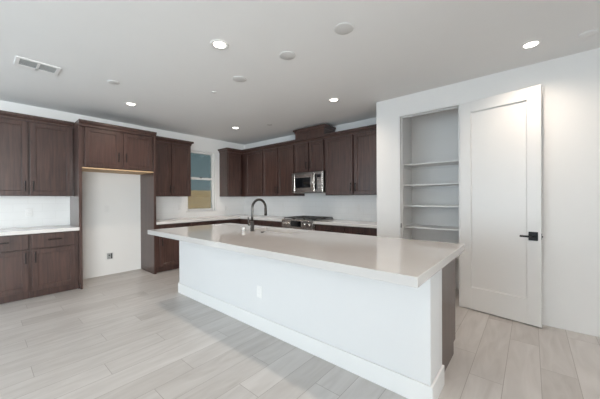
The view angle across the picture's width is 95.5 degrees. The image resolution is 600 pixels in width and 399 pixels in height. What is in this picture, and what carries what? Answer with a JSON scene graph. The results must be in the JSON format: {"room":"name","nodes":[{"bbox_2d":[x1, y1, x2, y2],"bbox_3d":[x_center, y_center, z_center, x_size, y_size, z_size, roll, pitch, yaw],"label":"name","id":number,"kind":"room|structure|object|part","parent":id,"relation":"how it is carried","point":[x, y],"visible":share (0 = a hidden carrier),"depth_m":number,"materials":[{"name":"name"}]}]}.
{"room":"kitchen","nodes":[
{"label":"kitchen","id":0,"kind":"room"},
{"bbox_2d":[0,100,243,278],"bbox_3d":[-4.399,-0.030,3.654,0.150,2.708,9.000,0,0,40],"label":"wall","id":1,"kind":"structure","parent":0,"point":[118,231],"depth_m":4.82,"materials":[{"name":"white paint"}]},
{"bbox_2d":[0,196,69,228],"bbox_3d":[-4.029,0.178,3.966,0.010,0.458,1.052,0,0,40],"label":"backsplash","id":2,"kind":"structure","parent":1,"relation":"attached to","point":[46,210],"depth_m":4.05,"materials":[{"name":"white tile"}]},
{"bbox_2d":[0,110,73,195],"bbox_3d":[-3.865,-0.608,3.868,0.386,1.116,0.972,0,0,40],"label":"upper cabinet","id":3,"kind":"object","parent":1,"relation":"attached to","point":[37,154],"visible":1,"depth_m":3.81,"materials":[{"name":"brown wood"}]},
{"bbox_3d":[-3.911,-0.566,3.588,0.020,1.014,0.462,0,0,40],"label":"door","id":4,"kind":"part","parent":3,"relation":"part of","materials":[{"name":"brown wood"}]},
{"bbox_3d":[-3.752,-1.123,3.768,0.057,0.085,0.972,0,0,40],"label":"crown moulding","id":5,"kind":"part","parent":3,"relation":"part of","materials":[{"name":"brown wood"}]},
{"bbox_3d":[-3.601,-0.569,3.954,0.020,1.014,0.451,0,0,40],"label":"door","id":6,"kind":"part","parent":3,"relation":"part of","materials":[{"name":"brown wood"}]},
{"bbox_2d":[106,252,113,260],"bbox_3d":[-3.329,0.992,4.776,0.034,0.140,0.124,0,0,40],"label":"water supply box","id":7,"kind":"object","parent":1,"relation":"attached to","point":[109,255],"visible":1,"depth_m":4.78,"materials":[{"name":"white plastic"}]},
{"bbox_2d":[156,136,193,196],"bbox_3d":[-2.580,-0.619,5.383,0.386,1.116,0.835,0,0,40],"label":"upper cabinet","id":8,"kind":"object","parent":1,"relation":"attached to","point":[173,156],"visible":0.8,"depth_m":5.29,"materials":[{"name":"brown wood"}]},
{"bbox_3d":[-2.613,-0.577,5.119,0.020,1.014,0.366,0,0,40],"label":"door","id":9,"kind":"part","parent":8,"relation":"part of","materials":[{"name":"brown wood"}]},
{"bbox_3d":[-2.587,-1.134,5.385,0.372,0.085,0.835,0,0,40],"label":"crown moulding","id":10,"kind":"part","parent":8,"relation":"part of","materials":[{"name":"brown wood"}]},
{"bbox_3d":[-2.361,-0.580,5.415,0.020,1.014,0.392,0,0,40],"label":"door","id":11,"kind":"part","parent":8,"relation":"part of","materials":[{"name":"brown wood"}]},
{"bbox_2d":[186,151,216,211],"bbox_3d":[-2.246,-0.404,6.152,0.133,1.352,0.738,0,0,40],"label":"window","id":12,"kind":"structure","parent":1,"relation":"in","point":[195,152],"depth_m":6.33,"materials":[{"name":"white plastic"}]},
{"bbox_3d":[-2.220,0.261,6.135,0.073,0.022,0.738,0,0,40],"label":"sill","id":13,"kind":"part","parent":12,"relation":"part of","materials":[{"name":"white wood"}]},
{"bbox_3d":[-2.265,-0.469,6.168,0.048,0.050,0.588,0,0,40],"label":"meeting rail","id":14,"kind":"part","parent":12,"relation":"part of","materials":[{"name":"white plastic"}]},
{"bbox_2d":[218,148,241,196],"bbox_3d":[-1.646,-0.627,6.484,0.386,1.116,0.457,0,0,40],"label":"upper cabinet","id":15,"kind":"object","parent":1,"relation":"attached to","point":[229,158],"visible":1,"depth_m":6.37,"materials":[{"name":"brown wood"}]},
{"bbox_3d":[-1.653,-1.142,6.486,0.372,0.085,0.457,0,0,40],"label":"crown moulding","id":16,"kind":"part","parent":15,"relation":"part of","materials":[{"name":"brown wood"}]},
{"bbox_3d":[-1.530,-0.587,6.395,0.020,1.014,0.362,0,0,40],"label":"door","id":17,"kind":"part","parent":15,"relation":"part of","materials":[{"name":"brown wood"}]},
{"bbox_2d":[0,0,599,144],"bbox_3d":[-0.916,-1.453,0.691,9.300,0.120,9.300,0,0,40],"label":"ceiling","id":18,"kind":"structure","parent":0,"point":[163,60],"depth_m":2.60,"materials":[{"name":"white paint"}]},
{"bbox_2d":[14,56,60,75],"bbox_3d":[-2.731,-1.385,2.838,0.260,0.010,0.332,0,0,40],"label":"ceiling vent","id":19,"kind":"object","parent":18,"relation":"in","point":[19,61],"visible":1,"depth_m":2.83,"materials":[{"name":"white plastic"}]},
{"bbox_2d":[107,80,119,84],"bbox_3d":[-2.213,-1.390,3.233,0.120,0.008,0.120,0,0,40],"label":"cover plate","id":20,"kind":"object","parent":18,"relation":"attached to","point":[108,81],"visible":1,"depth_m":3.23,"materials":[{"name":"white plastic"}]},
{"bbox_2d":[124,102,136,105],"bbox_3d":[-2.470,-1.391,3.978,0.168,0.005,0.168,0,0,40],"label":"recessed light","id":21,"kind":"object","parent":18,"relation":"in","point":[126,103],"visible":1,"depth_m":3.97,"materials":[{"name":"white plastic"}]},
{"bbox_2d":[210,39,228,49],"bbox_3d":[-0.725,-1.396,2.459,0.168,0.005,0.168,0,0,40],"label":"recessed light","id":22,"kind":"object","parent":18,"relation":"in","point":[218,44],"visible":1,"depth_m":2.45,"materials":[{"name":"white plastic"}]},
{"bbox_2d":[233,76,245,81],"bbox_3d":[-0.702,-1.397,3.164,0.156,0.008,0.156,0,0,40],"label":"cover plate","id":23,"kind":"object","parent":18,"relation":"attached to","point":[235,78],"visible":1,"depth_m":3.15,"materials":[{"name":"white plastic"}]},
{"bbox_2d":[279,51,294,59],"bbox_3d":[-0.121,-1.398,2.650,0.156,0.008,0.156,0,0,40],"label":"cover plate","id":24,"kind":"object","parent":18,"relation":"attached to","point":[286,55],"visible":1,"depth_m":2.64,"materials":[{"name":"white plastic"}]},
{"bbox_2d":[328,98,339,101],"bbox_3d":[0.478,-1.406,3.851,0.168,0.005,0.168,0,0,40],"label":"recessed light","id":25,"kind":"object","parent":18,"relation":"in","point":[330,99],"visible":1,"depth_m":3.83,"materials":[{"name":"white plastic"}]},
{"bbox_2d":[334,22,353,34],"bbox_3d":[0.361,-1.400,2.234,0.156,0.008,0.156,0,0,40],"label":"cover plate","id":26,"kind":"object","parent":18,"relation":"attached to","point":[343,28],"visible":1,"depth_m":2.22,"materials":[{"name":"white plastic"}]},
{"bbox_2d":[519,39,542,49],"bbox_3d":[2.104,-1.410,2.482,0.168,0.005,0.168,0,0,40],"label":"recessed light","id":27,"kind":"object","parent":18,"relation":"in","point":[531,44],"visible":1,"depth_m":2.48,"materials":[{"name":"white plastic"}]},
{"bbox_2d":[578,29,597,38],"bbox_3d":[2.455,-1.407,2.322,0.120,0.014,0.120,0,0,40],"label":"cover plate","id":28,"kind":"object","parent":18,"relation":"attached to","point":[589,33],"visible":1,"depth_m":2.31,"materials":[{"name":"white plastic"}]},
{"bbox_2d":[0,268,599,398],"bbox_3d":[-0.902,1.375,0.699,9.300,0.120,9.300,0,0,40],"label":"floor","id":29,"kind":"structure","parent":0,"point":[131,334],"depth_m":2.28,"materials":[{"name":"grey wood"}]},
{"bbox_2d":[0,234,29,303],"bbox_3d":[-3.937,0.888,3.569,0.655,0.868,0.528,0,0,40],"label":"base cabinet","id":30,"kind":"object","parent":29,"relation":"on","point":[14,249],"visible":0.98,"depth_m":3.48,"materials":[{"name":"brown wood"}]},
{"bbox_3d":[-3.727,0.557,3.385,0.020,0.184,0.501,0,0,40],"label":"drawer","id":31,"kind":"part","parent":30,"relation":"part of","materials":[{"name":"brown wood"}]},
{"bbox_3d":[-3.725,0.938,3.386,0.020,0.543,0.501,0,0,40],"label":"door","id":32,"kind":"part","parent":30,"relation":"part of","materials":[{"name":"brown wood"}]},
{"bbox_2d":[0,225,79,235],"bbox_3d":[-3.780,0.429,3.756,0.640,0.045,1.051,0,0,40],"label":"countertop","id":33,"kind":"structure","parent":30,"relation":"on","point":[59,228],"depth_m":3.70,"materials":[{"name":"stone"}]},
{"bbox_2d":[30,230,78,297],"bbox_3d":[-3.602,0.885,3.964,0.655,0.868,0.507,0,0,40],"label":"base cabinet","id":34,"kind":"object","parent":29,"relation":"on","point":[54,256],"visible":0.95,"depth_m":3.77,"materials":[{"name":"brown wood"}]},
{"bbox_3d":[-3.398,0.554,3.772,0.020,0.184,0.450,0,0,40],"label":"drawer","id":35,"kind":"part","parent":34,"relation":"part of","materials":[{"name":"brown wood"}]},
{"bbox_3d":[-3.396,0.935,3.773,0.020,0.543,0.450,0,0,40],"label":"door","id":36,"kind":"part","parent":34,"relation":"part of","materials":[{"name":"brown wood"}]},
{"bbox_2d":[70,119,156,288],"bbox_3d":[-3.095,0.071,4.569,0.649,2.486,1.076,0,0,40],"label":"refrigerator surround","id":37,"kind":"object","parent":29,"relation":"on","point":[97,146],"visible":0.97,"depth_m":4.41,"materials":[{"name":"brown wood"}]},
{"bbox_3d":[-3.446,0.115,4.187,0.607,2.405,0.040,0,0,40],"label":"panel","id":38,"kind":"part","parent":37,"relation":"part of","materials":[{"name":"brown wood"}]},
{"bbox_3d":[-3.043,-0.790,4.213,0.020,0.580,0.455,0,0,40],"label":"door","id":39,"kind":"part","parent":37,"relation":"part of","materials":[{"name":"brown wood"}]},
{"bbox_3d":[-2.873,-1.129,4.372,0.052,0.086,1.076,0,0,40],"label":"crown moulding","id":40,"kind":"part","parent":37,"relation":"part of","materials":[{"name":"brown wood"}]},
{"bbox_3d":[-2.725,-0.792,4.588,0.020,0.580,0.430,0,0,40],"label":"door","id":41,"kind":"part","parent":37,"relation":"part of","materials":[{"name":"brown wood"}]},
{"bbox_3d":[-2.776,0.109,4.977,0.607,2.405,0.040,0,0,40],"label":"panel","id":42,"kind":"part","parent":37,"relation":"part of","materials":[{"name":"brown wood"}]},
{"bbox_2d":[156,222,188,272],"bbox_3d":[-2.541,0.876,5.215,0.655,0.868,0.614,0,0,40],"label":"base cabinet","id":43,"kind":"object","parent":29,"relation":"on","point":[167,249],"visible":0.41,"depth_m":4.96,"materials":[{"name":"brown wood"}]},
{"bbox_3d":[-2.314,0.926,5.050,0.020,0.543,0.545,0,0,40],"label":"door","id":44,"kind":"part","parent":43,"relation":"part of","materials":[{"name":"brown wood"}]},
{"bbox_3d":[-2.316,0.545,5.049,0.020,0.184,0.545,0,0,40],"label":"drawer","id":45,"kind":"part","parent":43,"relation":"part of","materials":[{"name":"brown wood"}]},
{"bbox_2d":[189,221,214,225],"bbox_3d":[-2.161,0.873,5.663,0.655,0.868,0.560,0,0,40],"label":"base cabinet","id":46,"kind":"object","parent":29,"relation":"on","point":[201,222],"visible":0.03,"depth_m":5.45,"materials":[{"name":"brown wood"}]},
{"bbox_2d":[215,219,239,223],"bbox_3d":[-1.773,0.869,6.120,0.655,0.868,0.640,0,0,40],"label":"base cabinet","id":47,"kind":"object","parent":29,"relation":"on","point":[237,221],"visible":0.05,"depth_m":5.93,"materials":[{"name":"brown wood"}]},
{"bbox_2d":[240,219,260,225],"bbox_3d":[-1.143,0.865,6.367,1.295,0.868,0.655,0,0,40],"label":"base cabinet","id":48,"kind":"object","parent":29,"relation":"on","point":[242,221],"visible":0.09,"depth_m":5.95,"materials":[{"name":"brown wood"}]},
{"bbox_2d":[156,214,286,224],"bbox_3d":[-1.456,0.412,5.469,1.968,0.045,2.410,0,0,40],"label":"countertop","id":49,"kind":"structure","parent":48,"relation":"on","point":[244,216],"depth_m":5.63,"materials":[{"name":"stone"}]},
{"bbox_2d":[261,220,281,227],"bbox_3d":[-0.391,0.864,5.729,0.676,0.868,0.655,0,0,40],"label":"base cabinet","id":50,"kind":"object","parent":29,"relation":"on","point":[263,222],"visible":0.14,"depth_m":5.49,"materials":[{"name":"brown wood"}]},
{"bbox_2d":[282,216,332,230],"bbox_3d":[0.137,0.817,5.232,0.760,0.958,0.712,0,0,40],"label":"gas range","id":51,"kind":"object","parent":29,"relation":"on","point":[294,222],"visible":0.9,"depth_m":5.03,"materials":[{"name":"metal"}]},
{"bbox_3d":[-0.050,0.451,5.012,0.760,0.143,0.044,0,0,40],"label":"control panel","id":52,"kind":"part","parent":51,"relation":"part of","materials":[{"name":"metal"}]},
{"bbox_2d":[287,218,331,220],"bbox_3d":[0.161,0.381,5.262,0.760,0.020,0.630,0,0,40],"label":"cooktop","id":53,"kind":"object","parent":51,"relation":"in","point":[288,219],"depth_m":5.04,"materials":[{"name":"metal"}]},
{"bbox_2d":[178,240,454,398],"bbox_3d":[-0.163,0.876,3.102,3.332,0.857,0.895,0,0,40],"label":"kitchen island","id":54,"kind":"object","parent":29,"relation":"on","point":[398,338],"visible":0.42,"depth_m":2.15,"materials":[{"name":"white paint"}]},
{"bbox_2d":[257,285,261,297],"bbox_3d":[-0.411,0.929,2.740,0.072,0.116,0.008,0,0,40],"label":"wall outlet","id":55,"kind":"object","parent":54,"relation":"attached to","point":[259,288],"visible":1,"depth_m":2.73,"materials":[{"name":"white plastic"}]},
{"bbox_2d":[148,223,464,287],"bbox_3d":[-0.287,0.419,2.960,3.397,0.056,1.284,0,0,40],"label":"island countertop","id":56,"kind":"structure","parent":54,"relation":"on","point":[406,262],"depth_m":2.19,"materials":[{"name":"stone"}]},
{"bbox_2d":[248,198,266,230],"bbox_3d":[-0.538,0.189,3.476,0.088,0.405,0.276,0,0,40],"label":"faucet","id":57,"kind":"object","parent":56,"relation":"on","point":[251,224],"visible":0.99,"depth_m":3.39,"materials":[{"name":"metal"}]},
{"bbox_3d":[-0.522,0.129,3.471,0.030,0.285,0.254,0,0,40],"label":"spout","id":58,"kind":"part","parent":57,"relation":"part of","materials":[{"name":"black metal"}]},
{"bbox_3d":[1.157,0.872,2.146,0.017,0.857,0.534,0,0,40],"label":"panel","id":59,"kind":"part","parent":54,"relation":"part of","materials":[{"name":"brown wood"}]},
{"bbox_2d":[316,224,345,232],"bbox_3d":[0.685,0.861,4.817,0.600,0.868,0.655,0,0,40],"label":"base cabinet","id":60,"kind":"object","parent":29,"relation":"on","point":[319,227],"visible":0.12,"depth_m":4.57,"materials":[{"name":"brown wood"}]},
{"bbox_2d":[314,219,376,227],"bbox_3d":[0.904,0.403,4.631,1.180,0.045,0.634,0,0,40],"label":"countertop","id":61,"kind":"structure","parent":60,"relation":"on","point":[353,223],"depth_m":4.51,"materials":[{"name":"stone"}]},
{"bbox_2d":[346,226,376,235],"bbox_3d":[1.133,0.860,4.436,0.576,0.868,0.655,0,0,40],"label":"base cabinet","id":62,"kind":"object","parent":29,"relation":"on","point":[349,230],"visible":0.14,"depth_m":4.21,"materials":[{"name":"brown wood"}]},
{"bbox_2d":[244,108,458,288],"bbox_3d":[2.050,-0.064,4.184,9.300,2.708,0.150,0,0,40],"label":"wall","id":63,"kind":"structure","parent":0,"point":[435,136],"depth_m":4.11,"materials":[{"name":"white paint"}]},
{"bbox_2d":[241,146,262,196],"bbox_3d":[-1.143,-0.629,6.542,1.081,1.116,0.373,0,0,40],"label":"upper cabinet","id":64,"kind":"object","parent":63,"relation":"attached to","point":[251,158],"visible":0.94,"depth_m":6.31,"materials":[{"name":"brown wood"}]},
{"bbox_3d":[-1.122,-1.144,6.314,0.751,0.085,0.057,0,0,40],"label":"crown moulding","id":65,"kind":"part","parent":64,"relation":"part of","materials":[{"name":"brown wood"}]},
{"bbox_3d":[-1.055,-0.589,6.269,0.569,1.014,0.020,0,0,40],"label":"door","id":66,"kind":"part","parent":64,"relation":"part of","materials":[{"name":"brown wood"}]},
{"bbox_2d":[156,195,376,220],"bbox_3d":[-0.716,0.159,4.845,3.926,0.458,2.422,0,0,40],"label":"backsplash","id":67,"kind":"structure","parent":63,"relation":"attached to","point":[342,207],"depth_m":5.64,"materials":[{"name":"white tile"}]},
{"bbox_2d":[262,140,304,195],"bbox_3d":[-0.382,-0.631,5.888,0.926,1.116,0.386,0,0,40],"label":"upper cabinet","id":68,"kind":"object","parent":63,"relation":"attached to","point":[278,158],"visible":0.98,"depth_m":5.73,"materials":[{"name":"brown wood"}]},
{"bbox_3d":[-0.651,-0.590,5.926,0.444,1.014,0.020,0,0,40],"label":"door","id":69,"kind":"part","parent":68,"relation":"part of","materials":[{"name":"brown wood"}]},
{"bbox_3d":[-0.483,-1.146,5.771,0.926,0.085,0.057,0,0,40],"label":"crown moulding","id":70,"kind":"part","parent":68,"relation":"part of","materials":[{"name":"brown wood"}]},
{"bbox_3d":[-0.300,-0.590,5.628,0.436,1.014,0.020,0,0,40],"label":"door","id":71,"kind":"part","parent":68,"relation":"part of","materials":[{"name":"brown wood"}]},
{"bbox_2d":[293,134,325,172],"bbox_3d":[0.260,-0.860,5.342,0.760,0.662,0.386,0,0,40],"label":"upper cabinet","id":72,"kind":"object","parent":63,"relation":"attached to","point":[309,152],"visible":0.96,"depth_m":5.19,"materials":[{"name":"brown wood"}]},
{"bbox_3d":[0.028,-0.818,5.348,0.344,0.561,0.020,0,0,40],"label":"door","id":73,"kind":"part","parent":72,"relation":"part of","materials":[{"name":"brown wood"}]},
{"bbox_2d":[292,171,325,193],"bbox_3d":[0.235,-0.325,5.327,0.748,0.400,0.449,0,0,40],"label":"microwave","id":74,"kind":"object","parent":72,"relation":"attached to","point":[305,182],"visible":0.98,"depth_m":5.14,"materials":[{"name":"metal"}]},
{"bbox_3d":[0.057,-0.325,5.262,0.560,0.372,0.030,0,0,40],"label":"door","id":75,"kind":"part","parent":74,"relation":"part of","materials":[{"name":"metal"}]},
{"bbox_3d":[0.343,-0.326,5.019,0.185,0.372,0.030,0,0,40],"label":"control panel","id":76,"kind":"part","parent":74,"relation":"part of","materials":[{"name":"metal"}]},
{"bbox_3d":[0.160,-1.147,5.226,0.760,0.085,0.057,0,0,40],"label":"crown moulding","id":77,"kind":"part","parent":72,"relation":"part of","materials":[{"name":"brown wood"}]},
{"bbox_2d":[293,124,335,139],"bbox_3d":[0.274,-1.284,5.334,0.776,0.186,0.378,0,0,40],"label":"duct cover","id":78,"kind":"object","parent":72,"relation":"on","point":[320,129],"visible":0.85,"depth_m":5.16,"materials":[{"name":"brown wood"}]},
{"bbox_3d":[0.273,-1.339,5.334,0.776,0.076,0.378,0,0,40],"label":"crown moulding","id":79,"kind":"part","parent":78,"relation":"part of","materials":[{"name":"brown wood"}]},
{"bbox_3d":[0.306,-0.819,5.113,0.336,0.561,0.020,0,0,40],"label":"door","id":80,"kind":"part","parent":72,"relation":"part of","materials":[{"name":"brown wood"}]},
{"bbox_2d":[324,124,376,194],"bbox_3d":[0.992,-0.635,4.723,1.158,1.116,0.386,0,0,40],"label":"upper cabinet","id":81,"kind":"object","parent":63,"relation":"attached to","point":[350,154],"visible":0.73,"depth_m":4.62,"materials":[{"name":"brown wood"}]},
{"bbox_3d":[0.682,-0.593,4.795,0.556,1.014,0.020,0,0,40],"label":"door","id":82,"kind":"part","parent":81,"relation":"part of","materials":[{"name":"brown wood"}]},
{"bbox_3d":[0.891,-1.149,4.606,1.158,0.085,0.057,0,0,40],"label":"crown moulding","id":83,"kind":"part","parent":81,"relation":"part of","materials":[{"name":"brown wood"}]},
{"bbox_3d":[1.119,-0.594,4.424,0.532,1.014,0.020,0,0,40],"label":"door","id":84,"kind":"part","parent":81,"relation":"part of","materials":[{"name":"brown wood"}]},
{"bbox_2d":[376,48,599,336],"bbox_3d":[3.277,-0.066,2.596,5.074,2.708,0.684,0,0,40],"label":"wall","id":85,"kind":"structure","parent":0,"point":[570,84],"depth_m":2.72,"materials":[{"name":"white paint"}]},
{"bbox_2d":[399,103,460,306],"bbox_3d":[1.690,0.067,3.570,0.743,2.454,0.131,0,0,40],"label":"trim","id":86,"kind":"structure","parent":85,"relation":"attached to","point":[454,106],"depth_m":3.75,"materials":[{"name":"white wood"}]},
{"bbox_2d":[403,160,458,169],"bbox_3d":[1.977,-0.489,3.868,0.899,0.055,0.420,0,0,40],"label":"shelf","id":87,"kind":"object","parent":85,"relation":"attached to","point":[451,163],"visible":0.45,"depth_m":3.96,"materials":[{"name":"white wood"}]},
{"bbox_2d":[404,183,458,188],"bbox_3d":[1.979,-0.192,3.869,0.899,0.055,0.420,0,0,40],"label":"shelf","id":88,"kind":"object","parent":85,"relation":"attached to","point":[435,185],"visible":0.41,"depth_m":3.93,"materials":[{"name":"white wood"}]},
{"bbox_2d":[404,224,458,230],"bbox_3d":[1.982,0.417,3.871,0.899,0.055,0.420,0,0,40],"label":"shelf","id":89,"kind":"object","parent":85,"relation":"attached to","point":[436,227],"visible":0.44,"depth_m":3.88,"materials":[{"name":"white wood"}]},
{"bbox_2d":[404,205,458,208],"bbox_3d":[1.980,0.110,3.870,0.899,0.055,0.420,0,0,40],"label":"shelf","id":90,"kind":"object","parent":85,"relation":"attached to","point":[405,206],"visible":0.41,"depth_m":3.91,"materials":[{"name":"white wood"}]},
{"bbox_2d":[460,84,542,327],"bbox_3d":[2.180,0.067,3.006,0.135,2.428,0.755,0,0,-41],"label":"door","id":91,"kind":"structure","parent":85,"relation":"in","point":[501,134],"depth_m":2.97,"materials":[{"name":"white wood"}]},
{"bbox_3d":[2.179,0.001,3.006,0.017,2.055,0.519,0,0,-41],"label":"panel","id":92,"kind":"part","parent":91,"relation":"part of","materials":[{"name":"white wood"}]},
{"label":"outside","id":93,"kind":"structure","parent":0,"visible":0},
{"bbox_3d":[-6.055,1.710,10.972,11.850,0.200,18.000,0,0,40],"label":"ground","id":94,"kind":"structure","parent":93,"visible":0},
{"bbox_2d":[188,190,210,208],"bbox_3d":[-3.944,0.645,9.174,0.200,1.920,18.000,0,0,40],"label":"wall","id":95,"kind":"structure","parent":94,"relation":"on","point":[198,199],"depth_m":9.53,"materials":[{"name":"beige"}]}
]}

